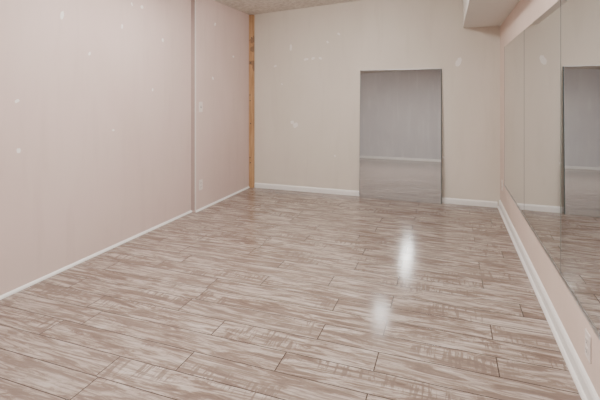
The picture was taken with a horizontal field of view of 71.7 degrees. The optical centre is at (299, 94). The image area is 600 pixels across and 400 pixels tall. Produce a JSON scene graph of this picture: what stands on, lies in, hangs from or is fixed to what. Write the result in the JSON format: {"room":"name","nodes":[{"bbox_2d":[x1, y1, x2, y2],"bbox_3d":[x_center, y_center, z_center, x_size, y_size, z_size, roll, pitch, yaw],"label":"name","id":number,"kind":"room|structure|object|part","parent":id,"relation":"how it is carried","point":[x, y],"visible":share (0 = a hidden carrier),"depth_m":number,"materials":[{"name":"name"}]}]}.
{"room":"exercise studio","nodes":[
{"label":"exercise studio","id":0,"kind":"room"},
{"bbox_2d":[0,0,248,295],"bbox_3d":[-1.911,0.085,2.747,0.175,2.430,6.690,0,0,20],"label":"wall","id":1,"kind":"structure","parent":0,"point":[77,187],"depth_m":3.49,"materials":[{"name":"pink paint"}]},
{"bbox_2d":[0,210,191,299],"bbox_3d":[-2.100,1.290,2.098,0.014,0.020,5.340,0,0,20],"label":"baseboard","id":2,"kind":"structure","parent":1,"relation":"attached to","point":[7,294],"depth_m":3.24,"materials":[{"name":"white wood"}]},
{"bbox_2d":[191,0,194,210],"bbox_3d":[-1.188,0.080,4.605,0.047,2.400,0.003,0,0,20],"label":"wall trim","id":3,"kind":"object","parent":1,"relation":"attached to","point":[192,1],"visible":1,"depth_m":4.60,"materials":[{"name":"beige paint"}]},
{"bbox_2d":[195,0,195,210],"bbox_3d":[-1.159,0.080,4.599,0.009,2.400,0.012,0,0,20],"label":"bead","id":4,"kind":"object","parent":1,"relation":"attached to","point":[195,0],"visible":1,"depth_m":4.59,"materials":[{"name":"paint"}]},
{"bbox_2d":[199,179,202,189],"bbox_3d":[-1.120,1.015,4.689,0.010,0.116,0.072,0,0,20],"label":"wall outlet","id":5,"kind":"object","parent":1,"relation":"attached to","point":[201,180],"visible":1,"depth_m":4.69,"materials":[{"name":"white plastic"}]},
{"bbox_2d":[199,102,202,111],"bbox_3d":[-1.117,0.135,4.688,0.017,0.116,0.072,0,0,20],"label":"light switch","id":6,"kind":"object","parent":1,"relation":"attached to","point":[200,103],"visible":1,"depth_m":4.68,"materials":[{"name":"white plastic"}]},
{"bbox_2d":[195,186,249,211],"bbox_3d":[-0.932,1.290,5.208,0.014,0.020,1.305,0,0,20],"label":"trim","id":7,"kind":"structure","parent":1,"relation":"attached to","point":[228,196],"depth_m":5.10,"materials":[{"name":"white wood"}]},
{"bbox_2d":[15,2,461,157],"bbox_3d":[-0.441,-0.029,4.633,4.390,1.683,1.850,0,0,-30],"label":"spackle patches","id":8,"kind":"object","parent":1,"relation":"attached to","point":[458,62],"visible":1,"depth_m":4.94},
{"bbox_2d":[214,0,359,14],"bbox_3d":[-0.346,-1.277,2.188,3.498,0.312,6.930,0,0,20],"label":"ceiling","id":9,"kind":"structure","parent":0,"point":[251,7],"depth_m":5.34,"materials":[{"name":"white paint"}]},
{"bbox_2d":[0,188,581,399],"bbox_3d":[-0.346,1.350,2.188,3.498,0.100,6.930,0,0,20],"label":"floor","id":10,"kind":"structure","parent":0,"point":[254,293],"depth_m":2.47,"materials":[{"name":"beige laminate"}]},
{"bbox_2d":[249,15,254,187],"bbox_3d":[-0.679,0.087,5.835,0.070,2.425,0.044,0,0,20],"label":"wooden post","id":11,"kind":"object","parent":10,"relation":"on","point":[251,17],"visible":1,"depth_m":5.82,"materials":[{"name":"brown wood"}]},
{"bbox_2d":[359,68,441,203],"bbox_3d":[1.231,0.489,5.137,0.991,1.619,0.072,0,0,20],"label":"leaning mirror","id":12,"kind":"object","parent":10,"relation":"on","point":[401,109],"visible":1,"depth_m":5.12,"materials":[{"name":"silver metal"}]},
{"bbox_2d":[255,0,499,205],"bbox_3d":[0.798,-0.006,5.396,3.498,2.613,0.120,0,0,20],"label":"wall","id":13,"kind":"structure","parent":0,"point":[322,96],"depth_m":5.38,"materials":[{"name":"beige paint"}]},
{"bbox_2d":[254,183,497,207],"bbox_3d":[0.822,1.267,5.315,3.098,0.066,0.016,0,0,20],"label":"baseboard","id":14,"kind":"structure","parent":13,"relation":"attached to","point":[256,185],"depth_m":5.42,"materials":[{"name":"white wood"}]},
{"bbox_2d":[463,0,519,27],"bbox_3d":[1.000,-1.051,1.708,0.400,0.511,6.690,0,0,20],"label":"soffit","id":15,"kind":"structure","parent":0,"point":[476,13],"depth_m":4.00,"materials":[{"name":"paint"}]},
{"bbox_2d":[500,0,599,397],"bbox_3d":[1.245,-0.006,1.621,0.120,2.613,6.690,0,0,20],"label":"wall","id":16,"kind":"structure","parent":0,"point":[525,12],"depth_m":2.71,"materials":[{"name":"paint"}]},
{"bbox_2d":[498,200,599,399],"bbox_3d":[1.174,1.254,1.646,0.030,0.092,6.690,0,0,20],"label":"baseboard","id":17,"kind":"structure","parent":16,"relation":"attached to","point":[581,379],"depth_m":2.26,"materials":[{"name":"white wood"}]},
{"bbox_2d":[504,0,599,339],"bbox_3d":[1.365,0.224,2.153,0.012,1.464,4.732,0,0,20],"label":"wall mirror","id":18,"kind":"object","parent":16,"relation":"attached to","point":[552,67],"visible":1,"depth_m":2.17,"materials":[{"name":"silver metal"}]},
{"bbox_3d":[1.957,0.220,3.808,0.008,1.456,1.192,0,0,20],"label":"mirror panel","id":19,"kind":"part","parent":18,"relation":"part of","materials":[{"name":"mirror"}]},
{"bbox_3d":[1.567,0.220,2.715,0.008,1.456,1.105,0,0,20],"label":"mirror panel","id":20,"kind":"part","parent":18,"relation":"part of","materials":[{"name":"silver metal"}]},
{"bbox_3d":[1.177,0.220,1.621,0.008,1.456,1.193,0,0,20],"label":"mirror panel","id":21,"kind":"part","parent":18,"relation":"part of","materials":[{"name":"silver metal"}]},
{"bbox_2d":[585,328,590,363],"bbox_3d":[1.233,1.075,1.779,0.010,0.116,0.072,0,0,20],"label":"wall outlet","id":22,"kind":"object","parent":16,"relation":"attached to","point":[587,335],"visible":1,"depth_m":1.77,"materials":[{"name":"white plastic"}]}
]}

